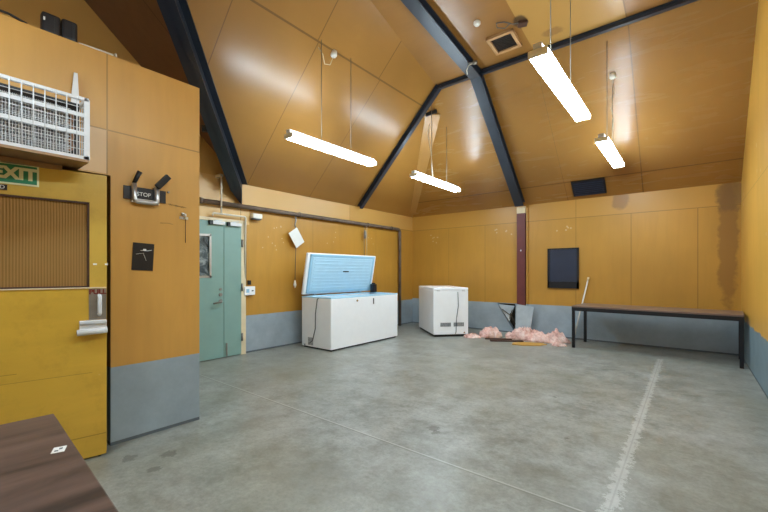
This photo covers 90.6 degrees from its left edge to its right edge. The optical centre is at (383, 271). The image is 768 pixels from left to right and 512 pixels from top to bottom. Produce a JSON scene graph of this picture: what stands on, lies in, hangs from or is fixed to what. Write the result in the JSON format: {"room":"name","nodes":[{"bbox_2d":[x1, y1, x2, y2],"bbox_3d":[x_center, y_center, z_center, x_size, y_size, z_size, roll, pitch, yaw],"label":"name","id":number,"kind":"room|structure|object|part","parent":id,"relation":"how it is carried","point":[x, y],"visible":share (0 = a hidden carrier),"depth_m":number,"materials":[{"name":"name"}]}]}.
{"room":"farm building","nodes":[
{"label":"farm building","id":0,"kind":"room"},
{"bbox_2d":[0,14,198,445],"bbox_3d":[-2.918,-0.160,1.829,0.100,2.920,3.990,0,0,39],"label":"wall","id":1,"kind":"structure","parent":0,"point":[146,121],"depth_m":2.99,"materials":[{"name":"brown wood"}]},
{"bbox_2d":[0,9,27,23],"bbox_3d":[-2.433,-1.642,2.393,0.021,0.043,0.278,0,0,42],"label":"hose","id":2,"kind":"object","parent":1,"relation":"on","point":[2,11],"visible":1,"depth_m":2.44,"materials":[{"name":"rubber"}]},
{"bbox_2d":[0,72,89,170],"bbox_3d":[-2.346,-1.035,2.213,0.320,0.710,0.975,0,0,39],"label":"wall heater","id":3,"kind":"object","parent":1,"relation":"attached to","point":[37,129],"visible":1,"depth_m":2.35,"materials":[{"name":"white paint"}]},
{"bbox_3d":[-2.392,-0.926,2.244,0.190,0.388,0.905,0,0,39],"label":"plate","id":4,"kind":"part","parent":3,"relation":"part of","materials":[{"name":"white metal"}]},
{"bbox_3d":[-2.231,-0.955,2.114,0.012,0.144,0.935,0,0,39],"label":"guard rail","id":5,"kind":"part","parent":3,"relation":"part of","materials":[{"name":"white metal"}]},
{"bbox_2d":[0,144,88,170],"bbox_3d":[-2.349,-0.722,2.209,0.320,0.016,0.955,0,0,39],"label":"drip tray","id":6,"kind":"object","parent":3,"relation":"on","point":[17,152],"depth_m":2.37,"materials":[{"name":"white metal"}]},
{"bbox_2d":[40,11,60,35],"bbox_3d":[-2.283,-1.688,2.600,0.072,0.135,0.100,0,0,39],"label":"case","id":7,"kind":"object","parent":1,"relation":"on","point":[51,23],"visible":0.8,"depth_m":2.58,"materials":[{"name":"black plastic"}]},
{"bbox_2d":[0,167,107,458],"bbox_3d":[-2.296,0.307,2.409,0.889,1.985,0.102,0,0,-41],"label":"door","id":8,"kind":"structure","parent":1,"relation":"in","point":[54,330],"depth_m":2.53,"materials":[{"name":"wood"}]},
{"bbox_2d":[0,184,6,189],"bbox_3d":[-2.432,-0.527,2.297,0.220,0.034,0.006,0,0,-41],"label":"number plate","id":9,"kind":"object","parent":8,"relation":"attached to","point":[2,186],"visible":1,"depth_m":2.36,"materials":[{"name":"black plastic"}]},
{"bbox_2d":[0,162,38,186],"bbox_3d":[-2.374,-0.618,2.347,0.360,0.136,0.007,0,0,-41],"label":"exit sign","id":10,"kind":"object","parent":8,"relation":"attached to","point":[15,174],"visible":1,"depth_m":2.40,"materials":[{"name":"green plastic"}]},
{"bbox_3d":[-2.313,-0.188,2.437,0.670,0.596,0.006,0,0,-41],"label":"pane","id":11,"kind":"part","parent":8,"relation":"part of","materials":[{"name":"brown glass"}]},
{"bbox_3d":[-2.010,0.225,2.667,0.098,0.215,0.004,0,0,-41],"label":"pull plate","id":12,"kind":"part","parent":8,"relation":"part of","materials":[{"name":"metal"}]},
{"bbox_3d":[-1.984,0.230,2.650,0.024,0.153,0.055,0,0,-41],"label":"handle","id":13,"kind":"part","parent":8,"relation":"part of","materials":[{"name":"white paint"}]},
{"bbox_2d":[61,19,76,41],"bbox_3d":[-2.220,-1.690,2.678,0.072,0.140,0.088,0,0,39],"label":"case","id":14,"kind":"object","parent":1,"relation":"on","point":[68,28],"visible":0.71,"depth_m":2.65,"materials":[{"name":"black plastic"}]},
{"bbox_2d":[78,42,113,55],"bbox_3d":[-2.110,-1.630,2.787,0.020,0.019,0.206,0,0,44],"label":"conduit pipe","id":15,"kind":"object","parent":1,"relation":"on","point":[78,42],"visible":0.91,"depth_m":2.79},
{"bbox_2d":[131,242,153,270],"bbox_3d":[-1.902,-0.120,3.002,0.008,0.223,0.161,0,0,39],"label":"notice","id":16,"kind":"object","parent":1,"relation":"attached to","point":[142,253],"visible":1,"depth_m":3.00,"materials":[{"name":"black plastic"}]},
{"bbox_2d":[123,171,170,205],"bbox_3d":[-1.850,-0.659,2.997,0.095,0.259,0.328,0,0,39],"label":"bracket","id":17,"kind":"object","parent":1,"relation":"attached to","point":[138,195],"visible":1,"depth_m":3.00,"materials":[{"name":"silver metal"}]},
{"bbox_3d":[-1.879,-0.610,2.996,0.050,0.160,0.196,0,0,39],"label":"frame","id":18,"kind":"part","parent":17,"relation":"part of","materials":[{"name":"metal"}]},
{"bbox_2d":[179,212,187,242],"bbox_3d":[-1.698,-0.379,3.235,0.047,0.258,0.070,0,0,39],"label":"wall hook","id":19,"kind":"object","parent":1,"relation":"attached to","point":[185,218],"visible":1,"depth_m":3.25,"materials":[{"name":"metal"}]},
{"bbox_2d":[84,0,215,152],"bbox_3d":[-2.120,-2.725,4.065,2.698,2.650,2.927,0,0,39],"label":"ceiling","id":20,"kind":"structure","parent":0,"point":[140,26],"depth_m":4.51,"materials":[{"name":"brown wood"}]},
{"bbox_2d":[0,0,412,352],"bbox_3d":[-2.587,-1.575,5.716,0.100,5.750,10.660,0,0,39],"label":"wall","id":21,"kind":"structure","parent":0,"point":[274,313],"depth_m":6.60,"materials":[{"name":"brown wood"}]},
{"bbox_2d":[199,216,245,361],"bbox_3d":[-2.661,0.245,5.452,0.136,2.110,1.525,0,0,39],"label":"door","id":22,"kind":"structure","parent":21,"relation":"in","point":[222,281],"depth_m":5.72,"materials":[{"name":"teal paint"}]},
{"bbox_3d":[-2.696,-0.235,5.445,0.008,0.590,0.380,0,0,39],"label":"pane","id":23,"kind":"part","parent":22,"relation":"part of","materials":[{"name":"clear glass"}]},
{"bbox_2d":[212,174,246,278],"bbox_3d":[-2.340,-0.610,5.807,0.151,1.681,0.599,0,0,39],"label":"conduit","id":24,"kind":"object","parent":21,"relation":"attached to","point":[220,176],"visible":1,"depth_m":5.78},
{"bbox_2d":[244,286,254,294],"bbox_3d":[-2.167,0.300,6.097,0.077,0.140,0.190,0,0,39],"label":"switch box","id":25,"kind":"object","parent":21,"relation":"attached to","point":[248,290],"visible":0.97,"depth_m":6.07,"materials":[{"name":"white plastic"}]},
{"bbox_2d":[250,213,261,219],"bbox_3d":[-2.075,-0.897,6.177,0.100,0.096,0.170,0,0,39],"label":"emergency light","id":26,"kind":"object","parent":21,"relation":"attached to","point":[254,216],"visible":1,"depth_m":6.13,"materials":[{"name":"white plastic"}]},
{"bbox_2d":[199,197,400,325],"bbox_3d":[-1.408,0.114,7.010,0.114,2.373,5.755,0,0,39],"label":"pipe","id":27,"kind":"object","parent":21,"relation":"attached to","point":[201,200],"visible":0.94,"depth_m":7.25,"materials":[{"name":"brown metal"}]},
{"bbox_2d":[293,216,296,287],"bbox_3d":[-1.581,-0.356,6.758,0.057,1.273,0.057,0,0,-6],"label":"pull cord","id":28,"kind":"object","parent":27,"relation":"hanging from","point":[294,284],"visible":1,"depth_m":6.76,"materials":[{"name":"plastic"}]},
{"bbox_2d":[289,228,303,247],"bbox_3d":[-1.554,-0.610,6.759,0.008,0.369,0.346,0,0,39],"label":"card","id":29,"kind":"object","parent":28,"relation":"hanging from","point":[295,235],"visible":1,"depth_m":6.75,"materials":[{"name":"white paper"}]},
{"bbox_2d":[364,226,366,254],"bbox_3d":[-0.401,-0.604,8.224,0.057,0.808,0.101,0,0,39],"label":"cord","id":30,"kind":"object","parent":27,"relation":"hanging from","point":[364,226],"visible":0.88,"depth_m":8.19,"materials":[{"name":"plastic"}]},
{"bbox_2d":[187,0,435,216],"bbox_3d":[-0.879,-2.725,6.074,2.314,2.650,7.962,0,0,32],"label":"ceiling","id":31,"kind":"structure","parent":0,"point":[263,57],"depth_m":5.60,"materials":[{"name":"brown wood"}]},
{"bbox_2d":[157,0,246,203],"bbox_3d":[-2.165,-2.495,4.001,0.266,2.890,4.046,0,0,-4],"label":"beam","id":32,"kind":"structure","parent":31,"relation":"attached to","point":[177,15],"depth_m":4.47,"materials":[{"name":"black metal"}]},
{"bbox_2d":[318,47,336,64],"bbox_3d":[-0.769,-2.943,5.184,0.090,0.238,0.320,0,0,39],"label":"socket","id":33,"kind":"object","parent":31,"relation":"attached to","point":[334,52],"visible":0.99,"depth_m":5.24,"materials":[{"name":"white plastic"}]},
{"bbox_2d":[284,40,376,166],"bbox_3d":[-0.664,-2.352,5.234,0.153,1.446,1.600,0,0,39],"label":"fluorescent light","id":34,"kind":"object","parent":31,"relation":"hanging from","point":[292,135],"visible":1,"depth_m":5.03,"materials":[{"name":"white paint"}]},
{"bbox_3d":[-0.828,-2.397,5.031,0.008,1.355,0.009,0,0,39],"label":"suspension cord","id":35,"kind":"part","parent":34,"relation":"part of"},
{"bbox_2d":[287,132,375,165],"bbox_3d":[-0.664,-1.660,5.234,0.150,0.054,1.550,0,0,39],"label":"diffuser","id":36,"kind":"object","parent":34,"relation":"attached to","point":[296,137],"depth_m":5.09,"materials":[{"name":"white plastic"}]},
{"bbox_2d":[409,105,460,191],"bbox_3d":[0.997,-2.410,7.106,0.153,1.561,1.600,0,0,39],"label":"fluorescent light","id":37,"kind":"object","parent":31,"relation":"hanging from","point":[417,175],"visible":0.99,"depth_m":6.95,"materials":[{"name":"white plastic"}]},
{"bbox_3d":[0.872,-2.455,6.950,0.008,1.470,0.009,0,0,39],"label":"suspension cord","id":38,"kind":"part","parent":37,"relation":"part of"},
{"bbox_2d":[412,173,459,191],"bbox_3d":[0.997,-1.660,7.106,0.150,0.054,1.550,0,0,39],"label":"diffuser","id":39,"kind":"object","parent":37,"relation":"attached to","point":[419,176],"depth_m":7.01,"materials":[{"name":"white plastic"}]},
{"bbox_3d":[1.216,-2.266,7.378,0.008,1.092,0.009,0,0,39],"label":"suspension cord","id":40,"kind":"part","parent":37,"relation":"part of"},
{"bbox_2d":[84,323,767,511],"bbox_3d":[-0.145,1.350,3.750,6.570,0.100,10.860,0,0,39],"label":"floor","id":41,"kind":"structure","parent":0,"point":[414,420],"depth_m":2.98,"materials":[{"name":"concrete"}]},
{"bbox_2d":[0,414,117,511],"bbox_3d":[-0.882,0.925,0.582,1.800,0.750,0.800,0,0,42],"label":"table","id":42,"kind":"object","parent":41,"relation":"on","point":[32,478],"visible":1,"depth_m":1.03,"materials":[{"name":"laminate"}]},
{"bbox_2d":[51,445,66,453],"bbox_3d":[-1.005,0.549,1.175,0.032,0.002,0.046,0,0,-31],"label":"sticker","id":43,"kind":"object","parent":42,"relation":"on","point":[61,448],"visible":1,"depth_m":1.18,"materials":[{"name":"white paper"}]},
{"bbox_2d":[301,253,397,350],"bbox_3d":[-0.596,0.482,7.106,0.784,1.635,1.838,0,0,39],"label":"chest freezer","id":44,"kind":"object","parent":41,"relation":"on","point":[330,322],"visible":0.98,"depth_m":6.79,"materials":[{"name":"white metal"}]},
{"bbox_3d":[-1.177,0.818,6.411,0.233,0.798,0.042,0,0,31],"label":"power cord","id":45,"kind":"part","parent":44,"relation":"part of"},
{"bbox_3d":[-0.807,0.030,7.287,0.185,0.731,1.820,0,0,39],"label":"lid","id":46,"kind":"part","parent":44,"relation":"part of","materials":[{"name":"blue plastic"}]},
{"bbox_2d":[370,283,376,291],"bbox_3d":[-0.219,0.322,7.892,0.100,0.194,0.110,0,0,39],"label":"canister","id":47,"kind":"object","parent":44,"relation":"on","point":[373,287],"visible":1,"depth_m":7.85,"materials":[{"name":"plastic"}]},
{"bbox_2d":[419,286,467,336],"bbox_3d":[1.255,0.807,8.206,0.734,0.985,1.207,0,0,-9],"label":"freezer","id":48,"kind":"object","parent":41,"relation":"on","point":[443,310],"visible":0.99,"depth_m":7.65,"materials":[{"name":"white metal"}]},
{"bbox_3d":[1.253,0.343,8.217,0.734,0.056,1.184,0,0,-9],"label":"lid","id":49,"kind":"part","parent":48,"relation":"part of","materials":[{"name":"white plastic"}]},
{"bbox_3d":[1.346,1.140,7.631,0.510,0.220,0.008,0,0,-9],"label":"service panel","id":50,"kind":"part","parent":48,"relation":"part of","materials":[{"name":"white metal"}]},
{"bbox_2d":[463,333,480,337],"bbox_3d":[1.756,1.256,7.554,0.348,0.089,0.228,0,0,10],"label":"insulation batt","id":51,"kind":"object","parent":41,"relation":"on","point":[470,335],"visible":1,"depth_m":7.50,"materials":[{"name":"pink fabric"}]},
{"bbox_2d":[479,326,501,337],"bbox_3d":[2.144,1.195,7.627,0.450,0.211,0.386,0,0,10],"label":"insulation batt","id":52,"kind":"object","parent":41,"relation":"on","point":[487,332],"visible":0.98,"depth_m":7.50,"materials":[{"name":"pink fabric"}]},
{"bbox_2d":[485,338,511,339],"bbox_3d":[2.203,1.290,7.329,0.500,0.020,0.060,0,0,7],"label":"batten","id":53,"kind":"object","parent":41,"relation":"on","point":[485,338],"visible":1,"depth_m":7.32,"materials":[{"name":"brown wood"}]},
{"bbox_2d":[490,339,523,341],"bbox_3d":[2.296,1.289,7.125,0.600,0.022,0.090,0,0,7],"label":"batten","id":54,"kind":"object","parent":41,"relation":"on","point":[490,339],"visible":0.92,"depth_m":7.09,"materials":[{"name":"brown wood"}]},
{"bbox_2d":[517,206,527,305],"bbox_3d":[2.899,-0.035,7.970,0.220,2.670,0.064,0,0,39],"label":"steel column","id":55,"kind":"structure","parent":41,"relation":"on","point":[522,212],"depth_m":7.95,"materials":[{"name":"brown metal"}]},
{"bbox_2d":[515,304,533,328],"bbox_3d":[2.894,0.990,7.836,0.345,0.626,0.156,0,0,37],"label":"leaning board","id":56,"kind":"object","parent":41,"relation":"on","point":[524,314],"visible":0.64,"depth_m":7.85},
{"bbox_2d":[512,342,546,345],"bbox_3d":[2.603,1.294,6.830,0.610,0.012,0.320,0,0,9],"label":"board offcut","id":57,"kind":"object","parent":41,"relation":"on","point":[513,343],"visible":1,"depth_m":6.76,"materials":[{"name":"yellow wood"}]},
{"bbox_2d":[505,326,570,343],"bbox_3d":[2.903,1.173,7.274,1.229,0.253,0.536,0,0,38],"label":"insulation batt","id":58,"kind":"object","parent":41,"relation":"on","point":[525,334],"visible":0.98,"depth_m":7.09,"materials":[{"name":"pink fabric"}]},
{"bbox_2d":[552,342,566,346],"bbox_3d":[3.086,1.266,6.709,0.234,0.068,0.206,0,0,-2],"label":"insulation batt","id":59,"kind":"object","parent":41,"relation":"on","point":[557,344],"visible":1,"depth_m":6.63,"materials":[{"name":"pink fabric"}]},
{"bbox_2d":[575,277,588,334],"bbox_3d":[3.755,0.694,7.241,0.284,1.194,0.038,0,0,21],"label":"pole","id":60,"kind":"object","parent":41,"relation":"on","point":[587,277],"visible":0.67,"depth_m":7.22,"materials":[{"name":"paint"}]},
{"bbox_2d":[572,303,743,368],"bbox_3d":[4.285,0.940,6.099,2.160,0.720,0.770,0,0,42],"label":"table","id":61,"kind":"object","parent":41,"relation":"on","point":[729,315],"visible":1,"depth_m":5.78,"materials":[{"name":"brown laminate"}]},
{"bbox_3d":[3.262,0.955,6.542,0.045,0.690,0.045,0,0,42],"label":"leg","id":62,"kind":"part","parent":61,"relation":"part of","materials":[{"name":"black plastic"}]},
{"bbox_3d":[3.746,0.955,7.075,0.045,0.690,0.045,0,0,42],"label":"leg","id":63,"kind":"part","parent":61,"relation":"part of","materials":[{"name":"black plastic"}]},
{"bbox_3d":[5.309,0.955,5.656,0.045,0.690,0.045,0,0,42],"label":"leg","id":64,"kind":"part","parent":61,"relation":"part of","materials":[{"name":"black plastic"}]},
{"bbox_3d":[4.824,0.955,5.123,0.045,0.690,0.045,0,0,42],"label":"leg","id":65,"kind":"part","parent":61,"relation":"part of","materials":[{"name":"black plastic"}]},
{"bbox_2d":[371,0,672,84],"bbox_3d":[-0.804,-3.852,2.932,6.170,1.063,8.359,0,0,39],"label":"ceiling","id":66,"kind":"structure","parent":0,"point":[459,16],"depth_m":5.20,"materials":[{"name":"brown wood"}]},
{"bbox_2d":[401,0,524,206],"bbox_3d":[-0.396,-2.841,3.910,0.190,2.955,10.386,0,0,39],"label":"ridge beam","id":67,"kind":"structure","parent":66,"relation":"attached to","point":[423,12],"depth_m":6.27,"materials":[{"name":"black metal"}]},
{"bbox_2d":[466,60,476,74],"bbox_3d":[1.356,-3.170,5.873,0.177,0.174,0.075,0,0,27],"label":"clamp","id":68,"kind":"object","parent":67,"relation":"attached to","point":[474,62],"visible":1,"depth_m":5.86,"materials":[{"name":"metal"}]},
{"bbox_2d":[474,20,479,26],"bbox_3d":[1.283,-3.439,5.242,0.090,0.080,0.090,0,0,39],"label":"smoke detector","id":69,"kind":"object","parent":66,"relation":"attached to","point":[476,22],"visible":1,"depth_m":5.21,"materials":[{"name":"white plastic"}]},
{"bbox_2d":[486,28,521,55],"bbox_3d":[1.759,-3.362,5.565,0.390,0.086,0.392,0,0,39],"label":"ceiling vent","id":70,"kind":"object","parent":66,"relation":"in","point":[505,41],"visible":1,"depth_m":5.56,"materials":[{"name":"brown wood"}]},
{"bbox_2d":[491,34,516,51],"bbox_3d":[1.760,-3.372,5.566,0.320,0.055,0.319,0,0,39],"label":"grille","id":71,"kind":"object","parent":70,"relation":"attached to","point":[504,42],"depth_m":5.58,"materials":[{"name":"black metal"}]},
{"bbox_2d":[496,20,527,28],"bbox_3d":[1.741,-3.391,5.205,0.442,0.040,0.148,0,0,1],"label":"junction box","id":72,"kind":"object","parent":66,"relation":"attached to","point":[522,23],"visible":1,"depth_m":5.17,"materials":[{"name":"brown plastic"}]},
{"bbox_2d":[358,0,697,208],"bbox_3d":[1.784,-2.352,6.132,6.134,2.011,0.164,0,0,40],"label":"cross beam","id":73,"kind":"structure","parent":66,"relation":"attached to","point":[673,4],"depth_m":6.04,"materials":[{"name":"black metal"}]},
{"bbox_2d":[528,0,590,122],"bbox_3d":[1.756,-2.668,3.696,0.153,1.878,1.696,0,0,39],"label":"fluorescent light","id":74,"kind":"object","parent":66,"relation":"hanging from","point":[541,57],"visible":1,"depth_m":3.46,"materials":[{"name":"white plastic"}]},
{"bbox_3d":[1.457,-2.713,3.324,0.008,1.787,0.010,0,0,39],"label":"suspension cord","id":75,"kind":"part","parent":74,"relation":"part of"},
{"bbox_2d":[530,48,589,120],"bbox_3d":[1.756,-1.760,3.696,0.150,0.054,1.643,0,0,39],"label":"diffuser","id":76,"kind":"object","parent":74,"relation":"attached to","point":[546,64],"depth_m":3.51,"materials":[{"name":"white plastic"}]},
{"bbox_3d":[1.902,-2.673,3.877,0.008,1.706,0.010,0,0,39],"label":"suspension cord","id":77,"kind":"part","parent":74,"relation":"part of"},
{"bbox_2d":[413,182,740,355],"bbox_3d":[3.245,-0.105,7.960,6.370,2.890,0.350,0,0,39],"label":"wall","id":78,"kind":"structure","parent":0,"point":[681,247],"depth_m":7.00,"materials":[{"name":"brown wood"}]},
{"bbox_2d":[499,304,515,324],"bbox_3d":[2.642,0.927,8.132,0.436,0.453,0.103,0,0,39],"label":"lining","id":79,"kind":"object","parent":78,"relation":"attached to","point":[507,309],"visible":0.94,"depth_m":8.14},
{"bbox_2d":[547,248,578,288],"bbox_3d":[3.525,-0.075,7.487,0.570,0.790,0.036,0,0,39],"label":"window","id":80,"kind":"structure","parent":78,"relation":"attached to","point":[562,263],"depth_m":7.48,"materials":[{"name":"black glass"}]},
{"bbox_3d":[3.528,-0.130,7.492,0.510,0.660,0.020,0,0,39],"label":"panel","id":81,"kind":"part","parent":80,"relation":"part of","materials":[{"name":"black glass"}]},
{"bbox_2d":[413,0,758,216],"bbox_3d":[2.476,-2.390,7.006,6.170,1.980,2.101,0,0,39],"label":"ceiling","id":82,"kind":"structure","parent":0,"point":[682,82],"depth_m":5.98,"materials":[{"name":"brown wood"}]},
{"bbox_2d":[411,109,440,212],"bbox_3d":[0.832,-2.273,8.362,0.300,1.606,2.388,0,0,-5],"label":"board","id":83,"kind":"object","parent":82,"relation":"attached to","point":[424,154],"depth_m":7.90,"materials":[{"name":"beige wood"}]},
{"bbox_3d":[0.894,-3.011,7.202,0.227,0.132,0.050,0,0,-1],"label":"bracket","id":84,"kind":"part","parent":83,"relation":"part of","materials":[{"name":"black metal"}]},
{"bbox_2d":[571,177,606,196],"bbox_3d":[3.786,-1.567,7.030,0.550,0.250,0.269,0,0,39],"label":"ceiling vent","id":85,"kind":"object","parent":82,"relation":"in","point":[596,185],"visible":1,"depth_m":7.00,"materials":[{"name":"black plastic"}]},
{"bbox_2d":[595,85,623,167],"bbox_3d":[3.325,-2.456,5.565,0.153,1.515,1.600,0,0,39],"label":"fluorescent light","id":86,"kind":"object","parent":82,"relation":"hanging from","point":[603,142],"visible":0.98,"depth_m":5.39,"materials":[{"name":"white plastic"}]},
{"bbox_2d":[596,137,623,167],"bbox_3d":[3.325,-1.730,5.565,0.150,0.054,1.550,0,0,39],"label":"diffuser","id":87,"kind":"object","parent":86,"relation":"attached to","point":[605,145],"depth_m":5.39,"materials":[{"name":"white plastic"}]},
{"bbox_3d":[3.401,-2.287,5.658,0.008,0.994,0.009,0,0,39],"label":"suspension cord","id":88,"kind":"part","parent":86,"relation":"part of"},
{"bbox_2d":[609,72,615,143],"bbox_3d":[3.352,-2.365,5.568,0.090,1.091,0.091,0,0,39],"label":"socket","id":89,"kind":"object","parent":82,"relation":"attached to","point":[612,75],"visible":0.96,"depth_m":5.55,"materials":[{"name":"white plastic"}]},
{"bbox_3d":[3.341,-2.320,5.554,0.044,1.001,0.040,0,0,0],"label":"cord","id":90,"kind":"part","parent":89,"relation":"part of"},
{"bbox_2d":[741,0,767,398],"bbox_3d":[2.297,-1.575,1.784,0.100,5.750,10.660,0,0,39],"label":"wall","id":91,"kind":"structure","parent":0,"point":[754,182],"depth_m":4.48,"materials":[{"name":"brown wood"}]}
]}

